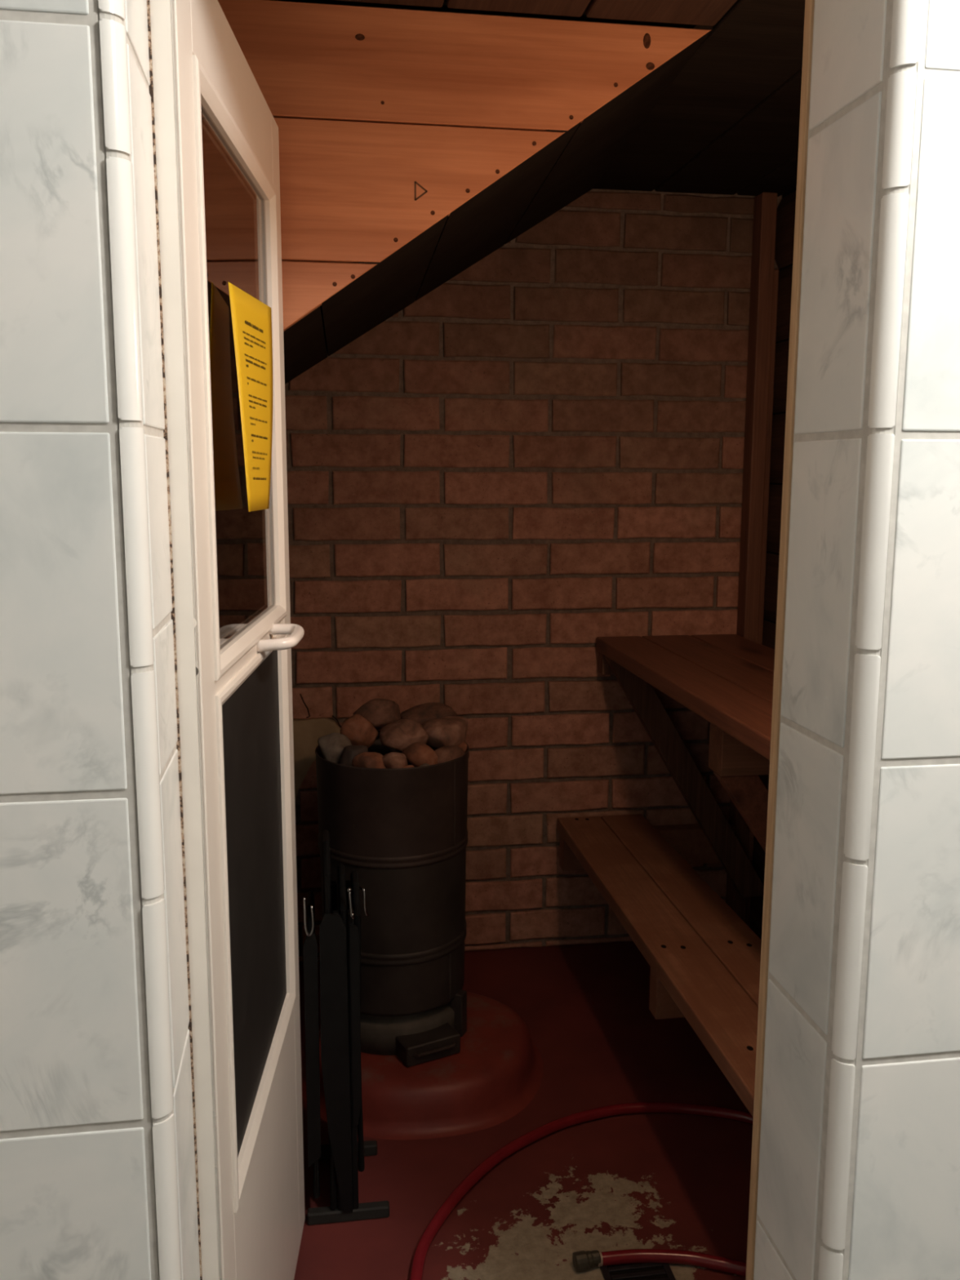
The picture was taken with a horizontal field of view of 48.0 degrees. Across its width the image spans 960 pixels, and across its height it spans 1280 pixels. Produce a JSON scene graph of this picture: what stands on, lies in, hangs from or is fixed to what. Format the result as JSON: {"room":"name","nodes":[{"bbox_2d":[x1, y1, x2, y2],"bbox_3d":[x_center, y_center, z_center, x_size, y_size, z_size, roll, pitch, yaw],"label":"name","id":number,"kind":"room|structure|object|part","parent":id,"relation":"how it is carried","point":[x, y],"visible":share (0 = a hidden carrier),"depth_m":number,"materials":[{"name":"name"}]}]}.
{"room":"shower room","nodes":[
{"label":"shower room","id":0,"kind":"room"},
{"bbox_2d":[217,0,712,383],"bbox_3d":[-0.216,-0.738,2.361,1.216,0.821,1.085,-1,9,-9],"label":"wood paneling","id":1,"kind":"structure","parent":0,"point":[415,145],"depth_m":1.82,"materials":[{"name":"orange wood"}]},
{"bbox_2d":[0,0,959,1279],"bbox_3d":[0.080,0.033,1.138,3.160,2.420,0.192,-1,9,-9],"label":"wall","id":2,"kind":"structure","parent":0,"point":[859,1167],"depth_m":1.05,"materials":[{"name":"grey tile"}]},
{"bbox_2d":[146,0,221,1279],"bbox_3d":[-0.347,0.222,1.182,0.090,2.030,0.023,-1,9,-9],"label":"trim","id":3,"kind":"structure","parent":2,"relation":"attached to","point":[162,86],"depth_m":1.14,"materials":[{"name":"wood"}]},
{"bbox_2d":[173,0,305,1279],"bbox_3d":[-0.309,0.193,1.554,0.096,1.961,0.699,0,9,-2],"label":"door","id":4,"kind":"structure","parent":2,"relation":"in","point":[228,142],"depth_m":1.46,"materials":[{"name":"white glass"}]},
{"bbox_3d":[-0.334,-0.720,1.407,0.040,0.112,0.555,0,9,-2],"label":"rail","id":5,"kind":"part","parent":4,"relation":"part of","materials":[{"name":"white wood"}]},
{"bbox_3d":[-0.327,-0.330,1.468,0.005,0.652,0.535,0,9,-2],"label":"glass pane","id":6,"kind":"part","parent":4,"relation":"part of","materials":[{"name":"clear glass"}]},
{"bbox_3d":[-0.337,0.016,1.523,0.039,0.032,0.555,0,9,-2],"label":"rail","id":7,"kind":"part","parent":4,"relation":"part of","materials":[{"name":"white wood"}]},
{"bbox_2d":[228,282,272,511],"bbox_3d":[-0.305,-0.317,1.457,0.017,0.286,0.210,0,9,-1],"label":"paper notice","id":8,"kind":"object","parent":4,"relation":"attached to","point":[251,318],"visible":1,"depth_m":1.44,"materials":[{"name":"yellow paper"}]},
{"bbox_2d":[243,320,267,479],"bbox_3d":[-0.302,-0.320,1.460,0.007,0.206,0.124,0,9,0],"label":"print","id":9,"kind":"object","parent":8,"relation":"attached to","point":[255,331],"depth_m":1.45,"materials":[{"name":"black"}]},
{"bbox_3d":[-0.330,0.349,1.575,0.007,0.638,0.535,0,9,-2],"label":"panel","id":10,"kind":"part","parent":4,"relation":"part of","materials":[{"name":"black glass"}]},
{"bbox_3d":[-0.339,0.916,1.665,0.040,0.486,0.555,0,9,-2],"label":"kick panel","id":11,"kind":"part","parent":4,"relation":"part of","materials":[{"name":"white wood"}]},
{"bbox_3d":[-0.292,-0.004,1.597,0.058,0.025,0.130,0,9,-2],"label":"handle","id":12,"kind":"part","parent":4,"relation":"part of","materials":[{"name":"white plastic"}]},
{"bbox_2d":[745,0,814,1279],"bbox_3d":[0.377,0.203,1.318,0.047,2.030,0.016,-1,9,-9],"label":"trim","id":13,"kind":"structure","parent":2,"relation":"attached to","point":[809,4],"depth_m":1.27,"materials":[{"name":"brown wood"}]},
{"bbox_2d":[293,941,752,1279],"bbox_3d":[0.095,1.133,2.320,1.840,0.120,1.950,-1,9,-9],"label":"floor","id":14,"kind":"structure","parent":0,"point":[671,1181],"depth_m":2.24,"materials":[{"name":"red paint"}]},
{"bbox_2d":[302,829,389,1225],"bbox_3d":[-0.267,0.733,2.115,0.156,0.731,0.249,-1,9,-9],"label":"fireplace tool set","id":15,"kind":"object","parent":14,"relation":"on","point":[340,931],"visible":1,"depth_m":2.00,"materials":[{"name":"black metal"}]},
{"bbox_3d":[-0.310,0.501,1.955,0.020,0.074,0.018,-1,9,-9],"label":"wire handle","id":16,"kind":"part","parent":15,"relation":"part of","materials":[{"name":"metal"}]},
{"bbox_3d":[-0.310,0.764,2.001,0.026,0.465,0.005,-1,9,-9],"label":"guard plate","id":17,"kind":"part","parent":15,"relation":"part of","materials":[{"name":"black metal"}]},
{"bbox_3d":[-0.327,0.771,2.120,0.013,0.559,0.223,-1,9,-9],"label":"panel frame","id":18,"kind":"part","parent":15,"relation":"part of","materials":[{"name":"black metal"}]},
{"bbox_3d":[-0.294,0.719,2.112,0.013,0.703,0.233,-1,9,-9],"label":"panel frame","id":19,"kind":"part","parent":15,"relation":"part of","materials":[{"name":"black metal"}]},
{"bbox_3d":[-0.268,0.792,2.004,0.054,0.601,0.005,-1,9,-9],"label":"guard plate","id":20,"kind":"part","parent":15,"relation":"part of","materials":[{"name":"black metal"}]},
{"bbox_3d":[-0.267,0.753,2.124,0.013,0.634,0.238,-1,9,-9],"label":"panel frame","id":21,"kind":"part","parent":15,"relation":"part of","materials":[{"name":"black metal"}]},
{"bbox_3d":[-0.236,0.479,1.963,0.010,0.059,0.018,-7,11,-38],"label":"wire handle","id":22,"kind":"part","parent":15,"relation":"part of","materials":[{"name":"metal"}]},
{"bbox_3d":[-0.230,0.716,2.002,0.018,0.400,0.005,-1,9,-9],"label":"guard plate","id":23,"kind":"part","parent":15,"relation":"part of","materials":[{"name":"black metal"}]},
{"bbox_3d":[-0.243,0.731,2.134,0.013,0.554,0.218,-1,9,-9],"label":"panel frame","id":24,"kind":"part","parent":15,"relation":"part of","materials":[{"name":"black metal"}]},
{"bbox_3d":[-0.214,0.480,1.976,0.018,0.056,0.011,6,10,31],"label":"wire handle","id":25,"kind":"part","parent":15,"relation":"part of","materials":[{"name":"metal"}]},
{"bbox_2d":[301,991,543,1140],"bbox_3d":[-0.139,0.980,2.580,0.606,0.102,0.564,-1,9,-9],"label":"base","id":26,"kind":"object","parent":14,"relation":"on","point":[497,1070],"depth_m":2.39,"materials":[{"name":"red paint"}]},
{"bbox_2d":[315,698,469,1066],"bbox_3d":[-0.190,0.541,2.545,0.389,0.774,0.418,-1,9,-9],"label":"stove","id":27,"kind":"object","parent":26,"relation":"on","point":[403,832],"depth_m":2.43,"materials":[{"name":"black metal"}]},
{"bbox_3d":[-0.333,0.250,2.474,0.079,0.078,0.074,2,9,10],"label":"stove stone","id":28,"kind":"part","parent":27,"relation":"part of","materials":[{"name":"grey stone"}]},
{"bbox_3d":[-0.285,0.263,2.427,0.070,0.052,0.058,1,9,7],"label":"stove stone","id":29,"kind":"part","parent":27,"relation":"part of","materials":[{"name":"stone"}]},
{"bbox_3d":[-0.284,0.219,2.533,0.089,0.097,0.079,1,9,4],"label":"stove stone","id":30,"kind":"part","parent":27,"relation":"part of","materials":[{"name":"brown stone"}]},
{"bbox_3d":[-0.245,0.279,2.408,0.066,0.058,0.066,8,12,39],"label":"stove stone","id":31,"kind":"part","parent":27,"relation":"part of","materials":[{"name":"brown stone"}]},
{"bbox_3d":[-0.247,0.179,2.607,0.115,0.078,0.077,-6,11,-33],"label":"stove stone","id":32,"kind":"part","parent":27,"relation":"part of","materials":[{"name":"brown stone"}]},
{"bbox_3d":[-0.192,0.278,2.411,0.056,0.060,0.062,1,9,2],"label":"stove stone","id":33,"kind":"part","parent":27,"relation":"part of","materials":[{"name":"brown stone"}]},
{"bbox_3d":[-0.186,0.227,2.522,0.111,0.080,0.101,5,10,30],"label":"stove stone","id":34,"kind":"part","parent":27,"relation":"part of","materials":[{"name":"brown stone"}]},
{"bbox_3d":[-0.166,0.294,2.392,0.040,0.035,0.039,5,10,26],"label":"stove stone","id":35,"kind":"part","parent":27,"relation":"part of","materials":[{"name":"brown stone"}]},
{"bbox_3d":[-0.139,0.265,2.453,0.090,0.066,0.065,4,10,25],"label":"stove stone","id":36,"kind":"part","parent":27,"relation":"part of","materials":[{"name":"brown stone"}]},
{"bbox_3d":[-0.129,0.192,2.637,0.116,0.074,0.103,-8,12,-41],"label":"stove stone","id":37,"kind":"part","parent":27,"relation":"part of","materials":[{"name":"brown stone"}]},
{"bbox_3d":[-0.077,0.225,2.560,0.089,0.077,0.118,8,12,40],"label":"stove stone","id":38,"kind":"part","parent":27,"relation":"part of","materials":[{"name":"brown stone"}]},
{"bbox_3d":[-0.077,0.272,2.479,0.091,0.061,0.065,-6,11,-33],"label":"stove stone","id":39,"kind":"part","parent":27,"relation":"part of","materials":[{"name":"brown stone"}]},
{"bbox_3d":[-0.044,0.270,2.543,0.041,0.060,0.045,8,12,41],"label":"stove stone","id":40,"kind":"part","parent":27,"relation":"part of","materials":[{"name":"brown stone"}]},
{"bbox_2d":[409,1102,753,1279],"bbox_3d":[0.290,1.089,2.113,0.907,0.031,0.602,-1,9,-9],"label":"garden hose","id":41,"kind":"object","parent":14,"relation":"on","point":[582,1260],"visible":0.7,"depth_m":2.10,"materials":[{"name":"red rubber"}]},
{"bbox_2d":[600,1262,675,1279],"bbox_3d":[0.285,1.135,1.904,0.124,0.006,0.124,-1,9,-9],"label":"floor drain","id":42,"kind":"object","parent":14,"relation":"on","point":[641,1271],"visible":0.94,"depth_m":1.93,"materials":[{"name":"metal"}]},
{"bbox_2d":[556,813,761,1117],"bbox_3d":[0.653,0.855,2.390,0.593,0.411,1.765,-1,9,-9],"label":"bench","id":43,"kind":"object","parent":14,"relation":"on","point":[704,960],"visible":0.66,"depth_m":2.43,"materials":[{"name":"brown wood"}]},
{"bbox_2d":[284,188,782,961],"bbox_3d":[-0.064,-0.154,3.093,1.870,2.220,0.134,-1,9,-9],"label":"wall","id":44,"kind":"structure","parent":0,"point":[538,456],"depth_m":3.03,"materials":[{"name":"red brick"}]},
{"bbox_2d":[725,191,778,927],"bbox_3d":[0.791,-0.151,3.131,0.064,2.168,0.060,-1,9,-9],"label":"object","id":45,"kind":"structure","parent":44,"relation":"attached to","point":[764,278],"depth_m":3.05,"materials":[{"name":"brown wood"}]},
{"bbox_2d":[276,0,804,196],"bbox_3d":[0.120,-1.117,2.014,1.890,0.080,1.860,-1,9,-9],"label":"ceiling","id":46,"kind":"structure","parent":0,"point":[727,123],"depth_m":2.16,"materials":[{"name":"brown wood"}]},
{"bbox_2d":[749,186,796,939],"bbox_3d":[1.003,-0.035,2.296,0.104,2.200,1.810,-1,9,-9],"label":"wall","id":47,"kind":"structure","parent":0,"point":[785,211],"depth_m":3.02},
{"bbox_2d":[595,634,774,897],"bbox_3d":[0.724,0.505,2.346,0.521,0.776,1.765,-1,9,-9],"label":"bench","id":48,"kind":"object","parent":47,"relation":"attached to","point":[727,680],"visible":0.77,"depth_m":2.71,"materials":[{"name":"red wood"}]},
{"bbox_3d":[0.584,0.061,3.122,0.485,0.060,0.050,-1,9,-9],"label":"cross arm","id":49,"kind":"part","parent":48,"relation":"part of","materials":[{"name":"brown wood"}]},
{"bbox_3d":[0.724,0.217,2.326,0.453,0.120,0.075,-1,9,-9],"label":"cross arm","id":50,"kind":"part","parent":48,"relation":"part of","materials":[{"name":"brown wood"}]}
]}

